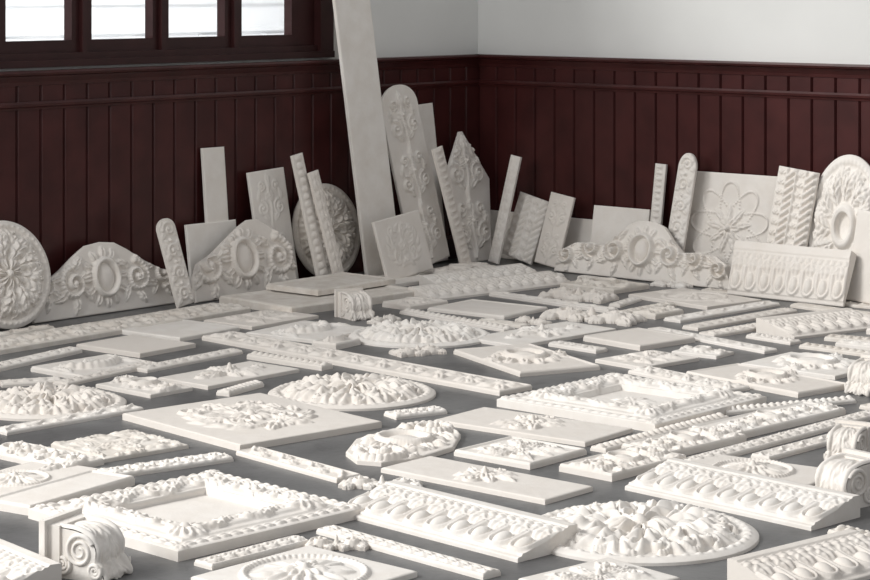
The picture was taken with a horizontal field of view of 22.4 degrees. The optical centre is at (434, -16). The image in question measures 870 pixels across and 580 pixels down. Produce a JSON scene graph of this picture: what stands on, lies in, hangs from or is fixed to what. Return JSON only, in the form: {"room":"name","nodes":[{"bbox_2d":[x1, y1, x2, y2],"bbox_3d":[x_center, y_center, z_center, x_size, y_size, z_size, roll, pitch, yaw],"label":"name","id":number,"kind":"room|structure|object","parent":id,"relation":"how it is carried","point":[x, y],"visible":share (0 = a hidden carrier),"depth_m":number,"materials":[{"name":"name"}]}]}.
{"room":"plaster workshop","nodes":[
{"label":"plaster workshop","id":0,"kind":"room"},
{"bbox_2d":[0,0,477,70],"bbox_3d":[-4.682,-0.050,10.104,0.300,3.900,15.250,0,0,41],"label":"wall","id":1,"kind":"structure","parent":0,"point":[402,28],"depth_m":15.05,"materials":[{"name":"white paint"}]},
{"bbox_2d":[0,0,333,60],"bbox_3d":[-1.734,-0.469,13.294,0.150,1.822,3.070,0,0,41],"label":"frame","id":2,"kind":"object","parent":1,"relation":"attached to","point":[308,24],"visible":0.97,"depth_m":13.40,"materials":[{"name":"paint"}]},
{"bbox_2d":[0,51,334,68],"bbox_3d":[-1.692,0.451,13.257,0.060,0.042,3.070,0,0,41],"label":"sill","id":3,"kind":"structure","parent":1,"relation":"attached to","point":[306,54],"depth_m":13.26,"materials":[{"name":"paint"}]},
{"bbox_2d":[0,54,479,86],"bbox_3d":[-4.619,0.532,9.881,0.090,0.090,15.000,0,0,41],"label":"trim","id":4,"kind":"structure","parent":1,"relation":"attached to","point":[192,71],"depth_m":13.52,"materials":[{"name":"red paint"}]},
{"bbox_2d":[0,79,479,111],"bbox_3d":[-4.633,0.688,9.894,0.052,0.046,15.000,0,0,41],"label":"trim","id":5,"kind":"structure","parent":1,"relation":"attached to","point":[17,106],"depth_m":13.50,"materials":[{"name":"red paint"}]},
{"bbox_2d":[0,66,479,275],"bbox_3d":[-4.563,1.204,9.975,0.011,1.393,14.785,0,0,41],"label":"panelling","id":6,"kind":"object","parent":1,"relation":"attached to","point":[76,178],"visible":0.55,"depth_m":13.27,"materials":[{"name":"red paint"}]},
{"bbox_2d":[0,258,869,579],"bbox_3d":[0.963,1.975,5.166,15.300,0.150,15.300,0,0,41],"label":"floor","id":7,"kind":"structure","parent":0,"point":[17,529],"depth_m":9.22,"materials":[{"name":"grey concrete"}]},
{"bbox_2d":[0,220,50,328],"bbox_3d":[-2.367,1.605,12.183,0.177,0.588,0.604,0,0,40],"label":"rosette medallion","id":8,"kind":"object","parent":7,"relation":"on","point":[25,275],"visible":1,"depth_m":12.23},
{"bbox_2d":[0,539,61,579],"bbox_3d":[-1.460,1.860,7.055,0.280,0.080,0.554,0,0,-39],"label":"crown molding","id":9,"kind":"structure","parent":7,"relation":"on","point":[17,562],"depth_m":6.93,"materials":[{"name":"paint"}]},
{"bbox_2d":[0,346,81,371],"bbox_3d":[-2.105,1.883,10.964,0.102,0.034,0.970,0,0,30],"label":"molding strip","id":10,"kind":"object","parent":7,"relation":"on","point":[66,351],"visible":1,"depth_m":11.10,"materials":[{"name":"paint"}]},
{"bbox_2d":[0,461,97,494],"bbox_3d":[-1.600,1.876,8.374,0.321,0.048,0.626,0,0,31],"label":"relief panel","id":11,"kind":"object","parent":7,"relation":"on","point":[28,474],"visible":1,"depth_m":8.43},
{"bbox_2d":[0,440,103,467],"bbox_3d":[-1.574,1.875,8.803,0.521,0.050,0.200,0,0,40],"label":"molding strip","id":12,"kind":"object","parent":7,"relation":"on","point":[21,452],"visible":0.98,"depth_m":8.74,"materials":[{"name":"paint"}]},
{"bbox_2d":[0,381,126,420],"bbox_3d":[-1.746,1.860,9.928,0.704,0.080,0.704,0,0,19],"label":"rosette medallion","id":13,"kind":"object","parent":7,"relation":"on","point":[40,401],"visible":1,"depth_m":9.79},
{"bbox_2d":[0,469,134,515],"bbox_3d":[-1.386,1.881,8.173,0.218,0.037,0.576,0,0,33],"label":"relief panel","id":14,"kind":"object","parent":7,"relation":"on","point":[89,482],"visible":0.99,"depth_m":8.16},
{"bbox_2d":[0,403,143,435],"bbox_3d":[-1.586,1.885,9.572,0.100,0.029,0.731,0,0,44],"label":"molding strip","id":15,"kind":"object","parent":7,"relation":"on","point":[46,423],"visible":0.99,"depth_m":9.52,"materials":[{"name":"paint"}]},
{"bbox_2d":[39,507,132,579],"bbox_3d":[-1.115,1.809,7.094,0.246,0.182,0.205,0,0,26],"label":"corbel","id":16,"kind":"object","parent":7,"relation":"on","point":[87,546],"visible":0.99,"depth_m":7.05,"materials":[{"name":"paint"}]},
{"bbox_2d":[31,354,154,377],"bbox_3d":[-1.678,1.871,10.870,0.392,0.057,0.493,0,0,41],"label":"relief panel","id":17,"kind":"object","parent":7,"relation":"on","point":[82,366],"visible":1,"depth_m":10.79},
{"bbox_2d":[32,242,174,323],"bbox_3d":[-1.916,1.696,12.750,0.124,0.406,1.084,0,0,40],"label":"panel","id":18,"kind":"object","parent":7,"relation":"on","point":[100,277],"visible":0.94,"depth_m":12.72,"materials":[{"name":"paint"}]},
{"bbox_2d":[51,429,188,462],"bbox_3d":[-1.294,1.884,9.028,0.409,0.033,0.396,0,0,-42],"label":"relief panel","id":19,"kind":"object","parent":7,"relation":"on","point":[125,444],"visible":1,"depth_m":8.98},
{"bbox_2d":[0,303,250,354],"bbox_3d":[-1.771,1.874,12.125,0.300,0.051,1.880,0,0,38],"label":"molding strip","id":20,"kind":"object","parent":7,"relation":"on","point":[13,343],"visible":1,"depth_m":12.01,"materials":[{"name":"paint"}]},
{"bbox_2d":[76,334,195,357],"bbox_3d":[-1.564,1.887,11.510,0.470,0.026,0.406,0,0,38],"label":"relief panel","id":21,"kind":"object","parent":7,"relation":"on","point":[137,346],"visible":1,"depth_m":11.44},
{"bbox_2d":[96,374,192,397],"bbox_3d":[-1.368,1.873,10.340,0.399,0.054,0.256,0,0,43],"label":"relief panel","id":22,"kind":"object","parent":7,"relation":"on","point":[148,387],"visible":1,"depth_m":10.27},
{"bbox_2d":[97,452,233,475],"bbox_3d":[-1.060,1.883,8.657,0.549,0.034,0.120,0,0,-36],"label":"molding strip","id":23,"kind":"object","parent":7,"relation":"on","point":[177,463],"visible":0.98,"depth_m":8.63,"materials":[{"name":"paint"}]},
{"bbox_2d":[156,218,194,307],"bbox_3d":[-1.529,1.638,12.970,0.216,0.522,0.123,0,0,4],"label":"strip","id":24,"kind":"object","parent":7,"relation":"on","point":[166,231],"visible":1,"depth_m":12.95,"materials":[{"name":"paint"}]},
{"bbox_2d":[122,319,239,340],"bbox_3d":[-1.391,1.887,12.029,0.440,0.027,0.472,0,0,37],"label":"relief panel","id":25,"kind":"object","parent":7,"relation":"on","point":[184,330],"visible":0.98,"depth_m":11.98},
{"bbox_2d":[137,348,242,372],"bbox_3d":[-1.238,1.885,11.079,0.100,0.031,0.699,0,0,37],"label":"molding strip","id":26,"kind":"object","parent":7,"relation":"on","point":[157,366],"visible":1,"depth_m":11.04,"materials":[{"name":"paint"}]},
{"bbox_2d":[28,469,364,561],"bbox_3d":[-0.849,1.861,7.844,0.845,0.079,0.851,0,0,44],"label":"frame","id":27,"kind":"object","parent":7,"relation":"on","point":[182,518],"visible":0.91,"depth_m":7.78,"materials":[{"name":"paint"}]},
{"bbox_2d":[184,219,235,286],"bbox_3d":[-1.352,1.675,13.453,0.021,0.450,0.413,-11,-7,41],"label":"relief panel","id":28,"kind":"object","parent":7,"relation":"on","point":[201,239],"depth_m":13.40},
{"bbox_2d":[200,147,227,222],"bbox_3d":[-1.342,1.450,13.529,0.098,0.899,0.183,0,0,41],"label":"plaster plank","id":29,"kind":"object","parent":7,"relation":"on","point":[213,158],"visible":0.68,"depth_m":13.53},
{"bbox_2d":[158,361,298,389],"bbox_3d":[-0.997,1.864,10.666,0.346,0.071,0.614,0,0,41],"label":"relief panel","id":30,"kind":"object","parent":7,"relation":"on","point":[230,374],"visible":1,"depth_m":10.59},
{"bbox_2d":[191,219,296,302],"bbox_3d":[-1.176,1.674,13.471,0.142,0.450,0.858,0,0,41],"label":"panel","id":31,"kind":"object","parent":7,"relation":"on","point":[254,255],"visible":0.92,"depth_m":13.46,"materials":[{"name":"paint"}]},
{"bbox_2d":[194,535,308,569],"bbox_3d":[-0.606,1.885,7.330,0.090,0.029,0.439,0,0,43],"label":"molding strip","id":32,"kind":"object","parent":7,"relation":"on","point":[288,543],"visible":0.98,"depth_m":7.30,"materials":[{"name":"paint"}]},
{"bbox_2d":[122,393,381,450],"bbox_3d":[-0.797,1.870,9.525,0.746,0.060,0.876,0,0,-41],"label":"plaster","id":33,"kind":"object","parent":7,"relation":"on","point":[235,423],"visible":1,"depth_m":9.42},
{"bbox_2d":[204,309,318,329],"bbox_3d":[-0.981,1.877,12.445,0.377,0.045,0.543,0,0,39],"label":"relief panel","id":34,"kind":"object","parent":7,"relation":"on","point":[270,317],"visible":1,"depth_m":12.37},
{"bbox_2d":[246,167,298,278],"bbox_3d":[-1.015,1.526,13.827,0.030,0.734,0.315,-11,-4,41],"label":"relief panel","id":35,"kind":"object","parent":7,"relation":"on","point":[267,190],"depth_m":13.84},
{"bbox_2d":[247,351,332,370],"bbox_3d":[-0.731,1.880,11.030,0.523,0.040,0.080,0,0,40],"label":"molding strip","id":36,"kind":"object","parent":7,"relation":"on","point":[257,356],"visible":1,"depth_m":10.99,"materials":[{"name":"paint"}]},
{"bbox_2d":[236,445,359,482],"bbox_3d":[-0.544,1.884,8.679,0.120,0.031,0.662,0,0,-40],"label":"molding strip","id":37,"kind":"object","parent":7,"relation":"on","point":[264,455],"visible":0.99,"depth_m":8.65,"materials":[{"name":"paint"}]},
{"bbox_2d":[191,546,416,579],"bbox_3d":[-0.417,1.872,7.028,0.494,0.056,0.528,0,0,42],"label":"relief panel","id":38,"kind":"object","parent":7,"relation":"on","point":[307,562],"visible":1,"depth_m":7.05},
{"bbox_2d":[247,320,364,342],"bbox_3d":[-0.679,1.873,11.993,0.487,0.053,0.518,0,0,34],"label":"relief panel","id":39,"kind":"object","parent":7,"relation":"on","point":[300,331],"depth_m":11.90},
{"bbox_2d":[290,153,327,275],"bbox_3d":[-0.786,1.478,13.860,0.258,0.842,0.078,0,0,-7],"label":"molding strip","id":40,"kind":"object","parent":7,"relation":"on","point":[297,160],"visible":0.89,"depth_m":13.83,"materials":[{"name":"paint"}]},
{"bbox_2d":[219,285,413,313],"bbox_3d":[-0.675,1.874,13.235,1.059,0.052,0.663,0,0,-44],"label":"relief panel","id":41,"kind":"object","parent":7,"relation":"on","point":[264,299],"visible":0.51,"depth_m":13.02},
{"bbox_2d":[266,272,395,295],"bbox_3d":[-0.635,1.827,13.469,0.433,0.037,0.700,0,0,40],"label":"relief panel","id":42,"kind":"object","parent":41,"relation":"on","point":[323,284],"visible":0.99,"depth_m":13.40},
{"bbox_2d":[307,170,343,273],"bbox_3d":[-0.685,1.533,13.902,0.257,0.731,0.070,0,0,-10],"label":"molding strip","id":43,"kind":"object","parent":7,"relation":"on","point":[314,179],"visible":0.92,"depth_m":13.88,"materials":[{"name":"paint"}]},
{"bbox_2d":[292,183,359,275],"bbox_3d":[-0.689,1.593,14.212,0.135,0.611,0.619,0,0,41],"label":"plaster rosette medallion","id":44,"kind":"object","parent":7,"relation":"on","point":[343,214],"visible":0.43,"depth_m":14.26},
{"bbox_2d":[304,534,368,551],"bbox_3d":[-0.331,1.877,7.423,0.217,0.047,0.097,0,0,0],"label":"ornament","id":45,"kind":"object","parent":7,"relation":"on","point":[350,543],"visible":0.98,"depth_m":7.40,"materials":[{"name":"paint"}]},
{"bbox_2d":[268,372,435,410],"bbox_3d":[-0.385,1.861,10.195,0.778,0.078,0.779,0,0,41],"label":"rosette medallion","id":46,"kind":"object","parent":7,"relation":"on","point":[346,391],"depth_m":10.03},
{"bbox_2d":[334,287,374,320],"bbox_3d":[-0.449,1.822,12.549,0.176,0.157,0.211,0,0,-29],"label":"corbel","id":47,"kind":"object","parent":7,"relation":"on","point":[349,303],"visible":0.98,"depth_m":12.51,"materials":[{"name":"paint"}]},
{"bbox_2d":[332,0,394,275],"bbox_3d":[-0.451,0.883,14.296,0.200,2.033,0.489,0,0,41],"label":"plaster plank","id":48,"kind":"object","parent":7,"relation":"on","point":[353,18],"visible":0.87,"depth_m":14.26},
{"bbox_2d":[202,331,531,395],"bbox_3d":[-0.395,1.877,11.043,0.220,0.045,2.222,0,0,-44],"label":"molding strip","id":49,"kind":"object","parent":7,"relation":"on","point":[434,375],"visible":1,"depth_m":10.88,"materials":[{"name":"paint"}]},
{"bbox_2d":[338,475,422,490],"bbox_3d":[-0.201,1.876,8.316,0.325,0.048,0.127,0,0,8],"label":"ornament","id":50,"kind":"object","parent":7,"relation":"on","point":[356,482],"visible":0.72,"depth_m":8.30,"materials":[{"name":"paint"}]},
{"bbox_2d":[371,210,433,278],"bbox_3d":[-0.207,1.683,14.191,0.114,0.432,0.487,0,0,40],"label":"relief panel","id":51,"kind":"object","parent":7,"relation":"on","point":[401,242],"visible":0.99,"depth_m":14.17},
{"bbox_2d":[346,420,460,466],"bbox_3d":[-0.126,1.870,9.045,0.420,0.060,0.752,0,0,7],"label":"panel","id":52,"kind":"object","parent":7,"relation":"on","point":[409,441],"visible":1,"depth_m":8.95,"materials":[{"name":"paint"}]},
{"bbox_2d":[316,525,500,579],"bbox_3d":[-0.100,1.885,7.345,0.080,0.031,0.819,0,0,-44],"label":"molding strip","id":53,"kind":"object","parent":7,"relation":"on","point":[427,557],"visible":1,"depth_m":7.28,"materials":[{"name":"paint"}]},
{"bbox_2d":[382,296,447,309],"bbox_3d":[-0.117,1.874,13.010,0.313,0.051,0.239,0,0,-45],"label":"relief panel","id":54,"kind":"object","parent":7,"relation":"on","point":[419,302],"visible":1,"depth_m":12.95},
{"bbox_2d":[382,85,449,263],"bbox_3d":[-0.130,1.280,14.644,0.159,1.237,0.571,0,0,42],"label":"panel","id":55,"kind":"object","parent":7,"relation":"on","point":[409,159],"visible":0.82,"depth_m":14.63,"materials":[{"name":"paint"}]},
{"bbox_2d":[348,318,489,347],"bbox_3d":[-0.081,1.861,11.874,0.772,0.077,0.772,0,0,41],"label":"plaster rosette medallion","id":56,"kind":"object","parent":7,"relation":"on","point":[387,333],"visible":0.98,"depth_m":11.70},
{"bbox_2d":[418,103,447,261],"bbox_3d":[-0.072,1.353,14.958,0.114,1.092,0.372,0,0,41],"label":"relief panel","id":57,"kind":"object","parent":7,"relation":"on","point":[426,110],"visible":0.23,"depth_m":15.03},
{"bbox_2d":[431,146,470,263],"bbox_3d":[0.111,1.486,14.668,0.296,0.827,0.072,0,0,-15],"label":"molding strip","id":58,"kind":"object","parent":7,"relation":"on","point":[438,154],"visible":0.96,"depth_m":14.64,"materials":[{"name":"paint"}]},
{"bbox_2d":[399,308,514,331],"bbox_3d":[0.119,1.882,12.399,0.089,0.035,0.895,0,0,-41],"label":"molding strip","id":59,"kind":"object","parent":7,"relation":"on","point":[411,312],"visible":0.99,"depth_m":12.36,"materials":[{"name":"paint"}]},
{"bbox_2d":[348,480,576,562],"bbox_3d":[0.061,1.860,7.662,0.290,0.081,0.912,0,0,-44],"label":"crown molding","id":60,"kind":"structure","parent":7,"relation":"on","point":[494,530],"depth_m":7.58,"materials":[{"name":"paint"}]},
{"bbox_2d":[447,131,490,262],"bbox_3d":[0.231,1.454,15.106,0.174,0.890,0.485,0,0,41],"label":"relief panel","id":61,"kind":"object","parent":7,"relation":"on","point":[469,179],"visible":0.84,"depth_m":15.11,"materials":[{"name":"paint"}]},
{"bbox_2d":[419,263,536,284],"bbox_3d":[0.295,1.864,14.104,0.900,0.073,0.200,0,0,-43],"label":"crown molding","id":62,"kind":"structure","parent":7,"relation":"on","point":[518,268],"depth_m":14.06,"materials":[{"name":"paint"}]},
{"bbox_2d":[381,456,592,504],"bbox_3d":[0.191,1.869,8.415,0.813,0.062,0.291,0,0,41],"label":"relief panel","id":63,"kind":"object","parent":7,"relation":"on","point":[499,481],"visible":1,"depth_m":8.35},
{"bbox_2d":[427,299,547,319],"bbox_3d":[0.307,1.889,12.828,0.546,0.023,0.444,0,0,37],"label":"relief panel","id":64,"kind":"object","parent":7,"relation":"on","point":[472,307],"visible":1,"depth_m":12.78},
{"bbox_2d":[408,271,569,299],"bbox_3d":[0.353,1.864,13.648,1.166,0.072,0.220,0,0,-40],"label":"crown molding","id":65,"kind":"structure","parent":7,"relation":"on","point":[542,279],"depth_m":13.60,"materials":[{"name":"paint"}]},
{"bbox_2d":[488,155,521,263],"bbox_3d":[0.477,1.528,14.981,0.229,0.742,0.071,0,0,0],"label":"molding strip","id":66,"kind":"object","parent":7,"relation":"on","point":[515,161],"visible":1,"depth_m":14.96,"materials":[{"name":"paint"}]},
{"bbox_2d":[454,436,586,469],"bbox_3d":[0.345,1.875,8.886,0.392,0.049,0.369,0,0,41],"label":"relief panel","id":67,"kind":"object","parent":7,"relation":"on","point":[513,451],"visible":1,"depth_m":8.83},
{"bbox_2d":[502,192,548,264],"bbox_3d":[0.617,1.658,15.010,0.354,0.481,0.124,0,0,44],"label":"relief panel","id":68,"kind":"object","parent":7,"relation":"on","point":[524,232],"visible":1,"depth_m":14.99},
{"bbox_2d":[454,343,599,376],"bbox_3d":[0.455,1.871,11.091,0.447,0.059,0.735,0,0,-26],"label":"panel","id":69,"kind":"object","parent":7,"relation":"on","point":[528,359],"visible":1,"depth_m":10.98,"materials":[{"name":"paint"}]},
{"bbox_2d":[434,407,632,446],"bbox_3d":[0.417,1.870,9.430,0.781,0.060,0.369,0,0,37],"label":"relief panel","id":70,"kind":"object","parent":7,"relation":"on","point":[549,428],"visible":0.99,"depth_m":9.36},
{"bbox_2d":[472,321,615,345],"bbox_3d":[0.579,1.865,11.897,0.804,0.069,0.368,0,0,-45],"label":"relief panel","id":71,"kind":"object","parent":7,"relation":"on","point":[542,334],"depth_m":11.82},
{"bbox_2d":[489,291,617,312],"bbox_3d":[0.698,1.884,13.109,0.090,0.031,0.980,0,0,-43],"label":"molding strip","id":72,"kind":"object","parent":7,"relation":"on","point":[514,296],"visible":0.97,"depth_m":13.09,"materials":[{"name":"paint"}]},
{"bbox_2d":[534,192,575,267],"bbox_3d":[0.804,1.648,14.794,0.268,0.502,0.125,0,0,43],"label":"relief panel","id":73,"kind":"object","parent":7,"relation":"on","point":[560,207],"visible":0.99,"depth_m":14.78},
{"bbox_2d":[533,218,592,261],"bbox_3d":[0.889,1.738,14.930,0.598,0.322,0.053,0,0,41],"label":"relief panel","id":74,"kind":"object","parent":7,"relation":"on","point":[579,230],"visible":0.23,"depth_m":14.86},
{"bbox_2d":[538,286,618,303],"bbox_3d":[0.870,1.864,13.313,0.440,0.072,0.260,0,0,35],"label":"ornament","id":75,"kind":"object","parent":7,"relation":"on","point":[564,293],"visible":0.99,"depth_m":13.24,"materials":[{"name":"paint"}]},
{"bbox_2d":[539,306,646,326],"bbox_3d":[0.887,1.862,12.479,0.595,0.076,0.285,0,0,30],"label":"ornament","id":76,"kind":"object","parent":7,"relation":"on","point":[621,318],"visible":0.99,"depth_m":12.41,"materials":[{"name":"paint"}]},
{"bbox_2d":[518,557,679,579],"bbox_3d":[0.521,1.876,6.984,0.399,0.049,0.324,0,0,-40],"label":"relief panel","id":77,"kind":"object","parent":7,"relation":"on","point":[607,568],"depth_m":7.00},
{"bbox_2d":[560,277,648,293],"bbox_3d":[1.063,1.871,13.789,0.435,0.058,0.350,0,0,44],"label":"relief panel","id":78,"kind":"object","parent":7,"relation":"on","point":[610,285],"visible":0.98,"depth_m":13.70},
{"bbox_2d":[590,205,650,244],"bbox_3d":[1.219,1.687,14.573,0.459,0.424,0.093,0,0,41],"label":"relief panel","id":79,"kind":"object","parent":7,"relation":"on","point":[608,222],"visible":0.38,"depth_m":14.62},
{"bbox_2d":[559,445,686,481],"bbox_3d":[0.743,1.871,8.674,0.265,0.057,0.475,0,0,43],"label":"relief panel","id":80,"kind":"object","parent":7,"relation":"on","point":[611,466],"visible":0.99,"depth_m":8.58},
{"bbox_2d":[497,373,766,430],"bbox_3d":[0.890,1.861,9.941,0.877,0.078,0.856,0,0,42],"label":"frame","id":81,"kind":"object","parent":7,"relation":"on","point":[615,399],"visible":1,"depth_m":9.84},
{"bbox_2d":[583,327,694,350],"bbox_3d":[1.087,1.884,11.717,0.423,0.032,0.419,0,0,-41],"label":"relief panel","id":82,"kind":"object","parent":7,"relation":"on","point":[639,339],"visible":1,"depth_m":11.67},
{"bbox_2d":[554,221,730,289],"bbox_3d":[1.338,1.710,14.148,1.390,0.378,0.152,0,0,41],"label":"panel","id":83,"kind":"object","parent":7,"relation":"on","point":[644,250],"visible":0.95,"depth_m":14.11,"materials":[{"name":"paint"}]},
{"bbox_2d":[595,350,698,368],"bbox_3d":[1.070,1.875,11.090,0.426,0.051,0.319,0,0,-42],"label":"relief panel","id":84,"kind":"object","parent":7,"relation":"on","point":[659,359],"visible":1,"depth_m":11.03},
{"bbox_2d":[541,499,758,565],"bbox_3d":[0.708,1.861,7.600,0.815,0.079,0.815,0,0,41],"label":"plaster rosette medallion","id":85,"kind":"object","parent":7,"relation":"on","point":[652,532],"visible":0.97,"depth_m":7.43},
{"bbox_2d":[650,163,667,224],"bbox_3d":[1.448,1.534,14.395,0.126,0.729,0.088,0,0,-30],"label":"molding strip","id":86,"kind":"object","parent":7,"relation":"on","point":[660,175],"visible":0.45,"depth_m":14.38,"materials":[{"name":"paint"}]},
{"bbox_2d":[590,412,728,452],"bbox_3d":[0.960,1.883,9.291,0.080,0.034,0.903,0,0,41],"label":"molding strip","id":87,"kind":"object","parent":7,"relation":"on","point":[616,444],"visible":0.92,"depth_m":9.23,"materials":[{"name":"paint"}]},
{"bbox_2d":[668,153,697,250],"bbox_3d":[1.567,1.489,14.124,0.221,0.820,0.117,0,0,-7],"label":"strip","id":88,"kind":"object","parent":7,"relation":"on","point":[687,167],"visible":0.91,"depth_m":14.10,"materials":[{"name":"paint"}]},
{"bbox_2d":[621,426,746,455],"bbox_3d":[1.029,1.871,9.066,0.511,0.058,0.245,0,0,-44],"label":"relief panel","id":89,"kind":"object","parent":7,"relation":"on","point":[692,440],"visible":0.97,"depth_m":9.02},
{"bbox_2d":[628,366,749,391],"bbox_3d":[1.210,1.879,10.535,0.160,0.042,0.670,0,0,-38],"label":"molding strip","id":90,"kind":"object","parent":7,"relation":"on","point":[651,372],"visible":0.98,"depth_m":10.52,"materials":[{"name":"paint"}]},
{"bbox_2d":[628,288,761,309],"bbox_3d":[1.564,1.875,13.254,0.465,0.051,0.663,0,0,-39],"label":"relief panel","id":91,"kind":"object","parent":7,"relation":"on","point":[685,297],"visible":1,"depth_m":13.18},
{"bbox_2d":[648,327,777,353],"bbox_3d":[1.467,1.885,11.718,0.096,0.030,0.904,0,0,-36],"label":"molding strip","id":92,"kind":"object","parent":7,"relation":"on","point":[761,349],"visible":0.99,"depth_m":11.60,"materials":[{"name":"paint"}]},
{"bbox_2d":[664,300,779,322],"bbox_3d":[1.669,1.886,12.732,0.936,0.028,0.120,0,0,-45],"label":"molding strip","id":93,"kind":"object","parent":7,"relation":"on","point":[706,314],"visible":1,"depth_m":12.67,"materials":[{"name":"paint"}]},
{"bbox_2d":[684,171,776,269],"bbox_3d":[1.874,1.550,13.990,0.680,0.698,0.121,0,0,41],"label":"relief panel","id":94,"kind":"object","parent":7,"relation":"on","point":[727,208],"visible":0.59,"depth_m":13.99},
{"bbox_2d":[682,308,797,330],"bbox_3d":[1.733,1.885,12.449,0.110,0.031,0.937,0,0,45],"label":"molding strip","id":95,"kind":"object","parent":7,"relation":"on","point":[716,323],"visible":0.98,"depth_m":12.37,"materials":[{"name":"paint"}]},
{"bbox_2d":[625,458,859,530],"bbox_3d":[1.116,1.860,8.066,0.290,0.080,0.860,0,0,-44],"label":"crown molding","id":96,"kind":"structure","parent":7,"relation":"on","point":[760,497],"depth_m":8.00,"materials":[{"name":"paint"}]},
{"bbox_2d":[690,454,817,485],"bbox_3d":[1.232,1.871,8.531,0.574,0.058,0.381,0,0,34],"label":"relief panel","id":97,"kind":"object","parent":7,"relation":"on","point":[802,474],"visible":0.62,"depth_m":8.52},
{"bbox_2d":[686,363,844,397],"bbox_3d":[1.586,1.872,10.516,0.369,0.056,0.719,0,0,-39],"label":"relief panel","id":98,"kind":"object","parent":7,"relation":"on","point":[790,383],"visible":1,"depth_m":10.42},
{"bbox_2d":[692,401,845,437],"bbox_3d":[1.451,1.872,9.530,0.798,0.056,0.235,0,0,-45],"label":"relief panel","id":99,"kind":"object","parent":7,"relation":"on","point":[763,421],"visible":0.98,"depth_m":9.49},
{"bbox_2d":[683,410,869,460],"bbox_3d":[1.468,1.884,9.203,0.091,0.031,1.350,0,0,43],"label":"molding strip","id":100,"kind":"object","parent":7,"relation":"on","point":[810,430],"visible":0.92,"depth_m":9.13,"materials":[{"name":"paint"}]},
{"bbox_2d":[751,434,826,459],"bbox_3d":[1.604,1.886,9.117,0.090,0.029,0.880,0,0,44],"label":"molding strip","id":101,"kind":"object","parent":7,"relation":"on","point":[805,445],"visible":0.59,"depth_m":8.94,"materials":[{"name":"paint"}]},
{"bbox_2d":[725,395,855,414],"bbox_3d":[1.585,1.883,9.883,0.689,0.034,0.070,0,0,-24],"label":"molding strip","id":102,"kind":"object","parent":7,"relation":"on","point":[848,399],"visible":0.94,"depth_m":9.85,"materials":[{"name":"paint"}]},
{"bbox_2d":[727,240,856,306],"bbox_3d":[2.144,1.736,13.269,0.816,0.327,0.166,0,0,41],"label":"crown molding","id":103,"kind":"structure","parent":7,"relation":"on","point":[802,274],"depth_m":13.22,"materials":[{"name":"paint"}]},
{"bbox_2d":[766,166,819,246],"bbox_3d":[2.170,1.508,13.539,0.287,0.759,0.045,8,-4,42],"label":"relief panel","id":104,"kind":"object","parent":7,"relation":"on","point":[795,193],"depth_m":13.53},
{"bbox_2d":[741,352,854,379],"bbox_3d":[1.875,1.872,10.937,0.544,0.057,0.465,0,0,42],"label":"relief panel","id":105,"kind":"object","parent":7,"relation":"on","point":[833,366],"visible":0.84,"depth_m":10.84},
{"bbox_2d":[727,529,869,579],"bbox_3d":[1.241,1.859,7.078,0.598,0.081,0.260,0,0,-40],"label":"crown molding","id":106,"kind":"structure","parent":7,"relation":"on","point":[844,554],"depth_m":7.03,"materials":[{"name":"paint"}]},
{"bbox_2d":[756,308,869,338],"bbox_3d":[2.124,1.860,12.101,0.686,0.080,0.300,0,0,-34],"label":"crown molding","id":107,"kind":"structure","parent":7,"relation":"on","point":[842,320],"depth_m":12.03,"materials":[{"name":"paint"}]},
{"bbox_2d":[807,155,869,250],"bbox_3d":[2.481,1.467,13.340,0.527,0.864,0.175,0,0,41],"label":"arched panel","id":108,"kind":"object","parent":7,"relation":"on","point":[843,189],"visible":0.7,"depth_m":13.37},
{"bbox_2d":[815,447,869,507],"bbox_3d":[1.501,1.812,8.051,0.239,0.177,0.198,0,0,-39],"label":"corbel","id":109,"kind":"object","parent":7,"relation":"on","point":[848,471],"visible":0.59,"depth_m":8.01,"materials":[{"name":"paint"}]},
{"bbox_2d":[823,419,869,459],"bbox_3d":[1.643,1.826,8.759,0.166,0.148,0.200,0,0,31],"label":"corbel","id":110,"kind":"object","parent":7,"relation":"on","point":[852,434],"visible":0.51,"depth_m":8.73,"materials":[{"name":"paint"}]},
{"bbox_2d":[844,354,869,396],"bbox_3d":[2.018,1.822,10.267,0.176,0.157,0.212,0,0,41],"label":"corbel","id":111,"kind":"object","parent":7,"relation":"on","point":[858,375],"visible":1,"depth_m":10.22,"materials":[{"name":"paint"}]},
{"bbox_2d":[846,210,869,303],"bbox_3d":[2.622,1.619,12.995,0.389,0.560,0.104,0,0,42],"label":"relief panel","id":112,"kind":"object","parent":7,"relation":"on","point":[859,288],"visible":1,"depth_m":13.05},
{"bbox_2d":[478,0,869,64],"bbox_3d":[6.016,-0.050,10.677,15.000,3.900,0.250,0,0,41],"label":"wall","id":113,"kind":"structure","parent":0,"point":[793,31],"depth_m":14.38,"materials":[{"name":"white paint"}]},
{"bbox_2d":[479,54,869,78],"bbox_3d":[5.903,0.532,10.550,15.000,0.090,0.090,0,0,41],"label":"trim","id":114,"kind":"structure","parent":113,"relation":"attached to","point":[859,71],"depth_m":14.31,"materials":[{"name":"red paint"}]},
{"bbox_2d":[479,80,869,101],"bbox_3d":[5.916,0.688,10.564,15.000,0.046,0.052,0,0,41],"label":"trim","id":115,"kind":"structure","parent":113,"relation":"attached to","point":[492,83],"depth_m":14.33,"materials":[{"name":"red paint"}]},
{"bbox_2d":[480,66,869,228],"bbox_3d":[5.859,1.204,10.616,14.785,1.393,0.011,0,0,41],"label":"panelling","id":116,"kind":"object","parent":113,"relation":"attached to","point":[602,148],"visible":0.6,"depth_m":14.55,"materials":[{"name":"red paint"}]},
{"label":"outside","id":117,"kind":"structure","parent":0,"visible":0},
{"bbox_2d":[6,0,283,40],"bbox_3d":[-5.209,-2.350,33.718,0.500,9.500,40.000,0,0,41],"label":"window panes","id":118,"kind":"structure","parent":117,"point":[26,20],"depth_m":34.02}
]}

